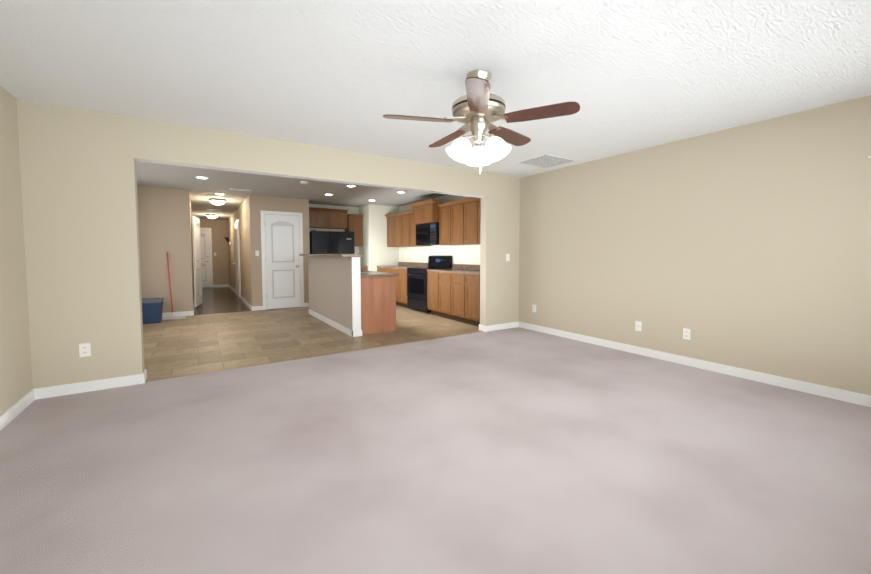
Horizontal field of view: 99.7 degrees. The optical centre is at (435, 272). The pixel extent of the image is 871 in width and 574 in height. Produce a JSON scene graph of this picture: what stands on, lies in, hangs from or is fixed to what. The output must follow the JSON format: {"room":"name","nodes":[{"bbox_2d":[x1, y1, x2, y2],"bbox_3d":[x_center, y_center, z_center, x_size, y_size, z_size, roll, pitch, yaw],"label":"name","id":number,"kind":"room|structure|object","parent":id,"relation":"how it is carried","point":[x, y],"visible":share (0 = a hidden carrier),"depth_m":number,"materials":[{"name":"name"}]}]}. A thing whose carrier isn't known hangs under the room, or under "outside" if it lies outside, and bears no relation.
{"room":"living room","nodes":[
{"label":"living room","id":0,"kind":"room"},
{"bbox_2d":[194,287,250,314],"bbox_3d":[-6.580,0.718,10.194,2.120,0.059,6.940,-2,3,-33],"label":"floor","id":1,"kind":"structure","parent":0,"point":[216,300],"depth_m":9.13,"materials":[{"name":"brown tile"}]},
{"bbox_2d":[143,305,483,381],"bbox_3d":[-2.381,0.896,6.732,5.890,0.058,5.120,-2,3,-33],"label":"floor","id":2,"kind":"structure","parent":0,"point":[193,345],"depth_m":5.25,"materials":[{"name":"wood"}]},
{"bbox_2d":[142,297,163,323],"bbox_3d":[-5.087,0.671,6.496,0.444,0.410,0.504,-2,3,-33],"label":"storage bin","id":3,"kind":"object","parent":2,"relation":"on","point":[152,309],"visible":0.54,"depth_m":6.36,"materials":[{"name":"blue plastic"}]},
{"bbox_2d":[162,252,185,319],"bbox_3d":[-4.925,0.235,6.896,0.350,1.241,0.312,-2,3,-33],"label":"mop","id":4,"kind":"object","parent":2,"relation":"on","point":[173,317],"visible":1,"depth_m":6.86,"materials":[{"name":"red"}]},
{"bbox_2d":[309,230,354,253],"bbox_3d":[-2.567,-0.124,8.924,1.010,1.750,0.775,-2,3,-33],"label":"refrigerator","id":5,"kind":"object","parent":2,"relation":"on","point":[327,242],"visible":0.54,"depth_m":8.58,"materials":[{"name":"black metal"}]},
{"bbox_2d":[361,276,395,334],"bbox_3d":[-0.996,0.482,5.795,0.596,0.860,0.519,-2,3,-33],"label":"base cabinet","id":6,"kind":"object","parent":2,"relation":"on","point":[378,304],"depth_m":5.57,"materials":[{"name":"brown wood"}]},
{"bbox_2d":[360,270,397,277],"bbox_3d":[-1.320,0.006,6.286,0.610,0.040,1.805,-2,3,-33],"label":"countertop","id":7,"kind":"structure","parent":6,"relation":"on","point":[373,274],"depth_m":5.60,"materials":[{"name":"stone"}]},
{"bbox_2d":[381,268,388,272],"bbox_3d":[-0.897,0.319,8.990,0.624,0.860,0.533,-2,3,-33],"label":"base cabinet","id":8,"kind":"object","parent":2,"relation":"on","point":[386,270],"depth_m":8.89,"materials":[{"name":"brown wood"}]},
{"bbox_2d":[389,269,396,304],"bbox_3d":[-0.680,0.336,8.656,0.624,0.860,0.533,-2,3,-33],"label":"base cabinet","id":9,"kind":"object","parent":2,"relation":"on","point":[390,270],"depth_m":8.44,"materials":[{"name":"brown wood"}]},
{"bbox_2d":[397,269,407,307],"bbox_3d":[-0.482,0.351,8.349,0.624,0.860,0.466,-2,3,-33],"label":"base cabinet","id":10,"kind":"object","parent":2,"relation":"on","point":[401,289],"depth_m":8.21,"materials":[{"name":"brown wood"}]},
{"bbox_2d":[377,262,427,269],"bbox_3d":[-0.791,-0.172,8.796,0.632,0.140,1.597,-2,3,-33],"label":"countertop","id":11,"kind":"structure","parent":10,"relation":"on","point":[403,265],"depth_m":8.94,"materials":[{"name":"stone"}]},
{"bbox_2d":[406,256,452,313],"bbox_3d":[-0.159,0.228,7.779,0.690,1.165,0.816,-2,3,-33],"label":"range","id":12,"kind":"object","parent":2,"relation":"on","point":[417,280],"visible":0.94,"depth_m":7.64,"materials":[{"name":"black metal"}]},
{"bbox_2d":[427,272,434,314],"bbox_3d":[0.224,0.407,7.258,0.624,0.860,0.473,-2,3,-33],"label":"base cabinet","id":13,"kind":"object","parent":2,"relation":"on","point":[430,275],"depth_m":7.18,"materials":[{"name":"brown wood"}]},
{"bbox_2d":[435,272,446,317],"bbox_3d":[0.426,0.423,6.946,0.624,0.860,0.540,-2,3,-33],"label":"base cabinet","id":14,"kind":"object","parent":2,"relation":"on","point":[440,278],"depth_m":6.90,"materials":[{"name":"brown wood"}]},
{"bbox_2d":[447,273,458,320],"bbox_3d":[0.646,0.441,6.605,0.624,0.860,0.540,-2,3,-33],"label":"base cabinet","id":15,"kind":"object","parent":2,"relation":"on","point":[453,296],"depth_m":6.56,"materials":[{"name":"brown wood"}]},
{"bbox_2d":[459,274,479,325],"bbox_3d":[0.849,0.457,6.293,0.624,0.860,0.473,-2,3,-33],"label":"base cabinet","id":16,"kind":"object","parent":2,"relation":"on","point":[469,285],"depth_m":6.17,"materials":[{"name":"brown wood"}]},
{"bbox_2d":[427,264,479,274],"bbox_3d":[0.533,-0.067,6.748,0.632,0.140,1.625,-2,3,-33],"label":"countertop","id":17,"kind":"structure","parent":16,"relation":"on","point":[467,269],"depth_m":6.93,"materials":[{"name":"stone"}]},
{"bbox_2d":[308,256,360,330],"bbox_3d":[-1.828,0.298,6.398,0.130,1.165,2.490,-2,3,-33],"label":"wall","id":18,"kind":"structure","parent":0,"point":[334,289],"depth_m":5.89,"materials":[{"name":"beige paint"}]},
{"bbox_2d":[299,254,363,256],"bbox_3d":[-1.878,-0.301,6.329,0.325,0.040,2.600,-2,3,-33],"label":"bar","id":19,"kind":"object","parent":18,"relation":"on","point":[343,255],"visible":1,"depth_m":5.40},
{"bbox_2d":[0,327,870,573],"bbox_3d":[0.354,1.111,2.505,5.890,0.060,4.960,-2,3,-33],"label":"floor carpet","id":20,"kind":"object","parent":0,"point":[517,450],"visible":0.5,"depth_m":2.05,"materials":[{"name":"grey carpet"}]},
{"bbox_2d":[0,85,870,414],"bbox_3d":[-2.691,-0.378,7.147,5.890,2.440,16.180,-2,3,-33],"label":"wall","id":21,"kind":"structure","parent":0,"point":[748,247],"depth_m":3.53,"materials":[{"name":"beige paint"}]},
{"bbox_2d":[79,343,90,356],"bbox_3d":[-3.056,0.675,3.201,0.072,0.116,0.010,-2,3,-33],"label":"outlet","id":22,"kind":"object","parent":21,"relation":"attached to","point":[84,349],"visible":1,"depth_m":3.20,"materials":[{"name":"white plastic"}]},
{"bbox_2d":[192,216,204,306],"bbox_3d":[-5.512,-0.261,8.562,0.220,2.038,0.752,-2,3,-33],"label":"hall door","id":23,"kind":"structure","parent":21,"relation":"in","point":[197,265],"depth_m":8.45,"materials":[{"name":"white wood"}]},
{"bbox_2d":[200,228,212,287],"bbox_3d":[-8.434,-0.514,12.847,1.066,2.128,0.090,-2,3,-33],"label":"entry door","id":24,"kind":"structure","parent":21,"relation":"in","point":[206,255],"depth_m":13.05,"materials":[{"name":"white wood"}]},
{"bbox_2d":[233,219,240,298],"bbox_3d":[-5.527,-0.377,10.170,0.116,2.128,1.006,-2,3,-33],"label":"hall door","id":25,"kind":"structure","parent":21,"relation":"in","point":[237,264],"depth_m":9.94,"materials":[{"name":"white wood"}]},
{"bbox_2d":[260,210,303,309],"bbox_3d":[-3.329,-0.268,8.040,0.856,2.128,0.116,-2,3,-33],"label":"pantry door","id":26,"kind":"structure","parent":21,"relation":"in","point":[282,260],"depth_m":8.05,"materials":[{"name":"white wood"}]},
{"bbox_2d":[309,207,347,228],"bbox_3d":[-2.703,-1.333,9.073,1.000,0.470,0.361,-2,3,-33],"label":"upper cabinet","id":27,"kind":"object","parent":21,"relation":"attached to","point":[324,218],"visible":0.75,"depth_m":8.97,"materials":[{"name":"brown wood"}]},
{"bbox_2d":[345,214,362,246],"bbox_3d":[-2.100,-1.081,9.476,0.375,0.805,0.361,-2,3,-33],"label":"upper cabinet","id":28,"kind":"object","parent":21,"relation":"attached to","point":[355,223],"visible":0.73,"depth_m":9.38,"materials":[{"name":"brown wood"}]},
{"bbox_2d":[385,214,392,246],"bbox_3d":[-0.978,-1.057,9.304,0.345,0.816,0.464,-2,3,-33],"label":"upper cabinet","id":29,"kind":"object","parent":21,"relation":"attached to","point":[389,217],"depth_m":9.25,"materials":[{"name":"brown wood"}]},
{"bbox_2d":[393,213,400,246],"bbox_3d":[-0.779,-1.041,8.997,0.345,0.816,0.529,-2,3,-33],"label":"upper cabinet","id":30,"kind":"object","parent":21,"relation":"attached to","point":[396,216],"depth_m":8.92,"materials":[{"name":"brown wood"}]},
{"bbox_2d":[401,210,408,246],"bbox_3d":[-0.562,-1.024,8.662,0.345,0.816,0.529,-2,3,-33],"label":"upper cabinet","id":31,"kind":"object","parent":21,"relation":"attached to","point":[401,229],"depth_m":8.58,"materials":[{"name":"brown wood"}]},
{"bbox_2d":[409,209,428,246],"bbox_3d":[-0.363,-1.008,8.355,0.345,0.816,0.464,-2,3,-33],"label":"upper cabinet","id":32,"kind":"object","parent":21,"relation":"attached to","point":[412,228],"depth_m":8.30,"materials":[{"name":"brown wood"}]},
{"bbox_2d":[410,199,440,224],"bbox_3d":[-0.095,-1.257,7.744,0.541,0.445,0.898,-2,3,-33],"label":"upper cabinet","id":33,"kind":"object","parent":21,"relation":"attached to","point":[425,211],"visible":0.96,"depth_m":7.48,"materials":[{"name":"brown wood"}]},
{"bbox_2d":[416,222,438,244],"bbox_3d":[-0.055,-0.809,7.793,0.442,0.442,0.804,-2,3,-33],"label":"microwave","id":34,"kind":"object","parent":33,"relation":"attached to","point":[427,234],"visible":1,"depth_m":7.60,"materials":[{"name":"black metal"}]},
{"bbox_2d":[0,284,870,430],"bbox_3d":[-2.691,0.795,7.207,5.610,0.090,15.900,-2,3,-33],"label":"baseboard","id":35,"kind":"structure","parent":21,"relation":"attached to","point":[10,414],"depth_m":3.43,"materials":[{"name":"white wood"}]},
{"bbox_2d":[437,202,448,244],"bbox_3d":[0.341,-0.953,7.266,0.345,0.816,0.471,-2,3,-33],"label":"upper cabinet","id":36,"kind":"object","parent":21,"relation":"attached to","point":[444,207],"depth_m":7.22,"materials":[{"name":"brown wood"}]},
{"bbox_2d":[449,201,460,244],"bbox_3d":[0.544,-0.937,6.953,0.345,0.816,0.537,-2,3,-33],"label":"upper cabinet","id":37,"kind":"object","parent":21,"relation":"attached to","point":[459,221],"depth_m":6.91,"materials":[{"name":"brown wood"}]},
{"bbox_2d":[461,197,472,244],"bbox_3d":[0.765,-0.919,6.612,0.345,0.816,0.536,-2,3,-33],"label":"upper cabinet","id":38,"kind":"object","parent":21,"relation":"attached to","point":[467,203],"depth_m":6.60,"materials":[{"name":"brown wood"}]},
{"bbox_2d":[473,197,480,244],"bbox_3d":[0.968,-0.903,6.298,0.345,0.816,0.471,-2,3,-33],"label":"upper cabinet","id":39,"kind":"object","parent":21,"relation":"attached to","point":[476,201],"depth_m":6.37,"materials":[{"name":"brown wood"}]},
{"bbox_2d":[635,321,641,330],"bbox_3d":[2.436,0.643,4.412,0.016,0.116,0.072,-2,3,-33],"label":"outlet","id":40,"kind":"object","parent":21,"relation":"attached to","point":[638,325],"visible":1,"depth_m":4.41,"materials":[{"name":"white plastic"}]},
{"bbox_2d":[683,328,690,339],"bbox_3d":[2.721,0.665,3.978,0.010,0.116,0.072,-2,3,-33],"label":"outlet","id":41,"kind":"object","parent":21,"relation":"attached to","point":[687,334],"visible":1,"depth_m":3.98,"materials":[{"name":"white plastic"}]},
{"bbox_2d":[0,0,870,219],"bbox_3d":[-2.691,-1.647,7.082,5.890,0.100,16.180,-2,3,-33],"label":"ceiling","id":42,"kind":"structure","parent":0,"point":[626,75],"depth_m":2.44,"materials":[{"name":"white paint"}]},
{"bbox_2d":[195,176,208,178],"bbox_3d":[-3.773,-1.534,5.934,0.190,0.008,0.190,-2,3,-33],"label":"recessed light","id":43,"kind":"object","parent":42,"relation":"in","point":[200,177],"visible":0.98,"depth_m":5.91,"materials":[{"name":"white"}]},
{"bbox_2d":[206,214,217,218],"bbox_3d":[-7.049,-1.760,11.588,0.350,0.135,0.350,-2,3,-33],"label":"light","id":44,"kind":"object","parent":42,"relation":"attached to","point":[212,216],"visible":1,"depth_m":11.49,"materials":[{"name":"white glass"}]},
{"bbox_2d":[209,198,225,205],"bbox_3d":[-4.959,-1.594,8.358,0.350,0.135,0.350,-2,3,-33],"label":"light","id":45,"kind":"object","parent":42,"relation":"attached to","point":[217,202],"visible":1,"depth_m":8.26,"materials":[{"name":"white glass"}]},
{"bbox_2d":[229,188,250,190],"bbox_3d":[-3.749,-1.589,7.055,0.360,0.013,0.160,-2,3,-33],"label":"ceiling vent","id":46,"kind":"object","parent":42,"relation":"in","point":[239,189],"visible":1,"depth_m":7.00,"materials":[{"name":"white metal"}]},
{"bbox_2d":[383,70,579,173],"bbox_3d":[0.286,-1.034,2.605,1.264,0.665,1.234,-2,3,-33],"label":"ceiling fan","id":47,"kind":"object","parent":42,"relation":"hanging from","point":[478,108],"visible":0.98,"depth_m":2.48,"materials":[{"name":"silver metal"}]},
{"bbox_2d":[517,154,576,167],"bbox_3d":[1.479,-1.478,4.901,0.600,0.013,0.500,-2,3,-33],"label":"ceiling vent","id":48,"kind":"object","parent":42,"relation":"in","point":[546,161],"visible":1,"depth_m":4.86,"materials":[{"name":"white metal"}]}
]}

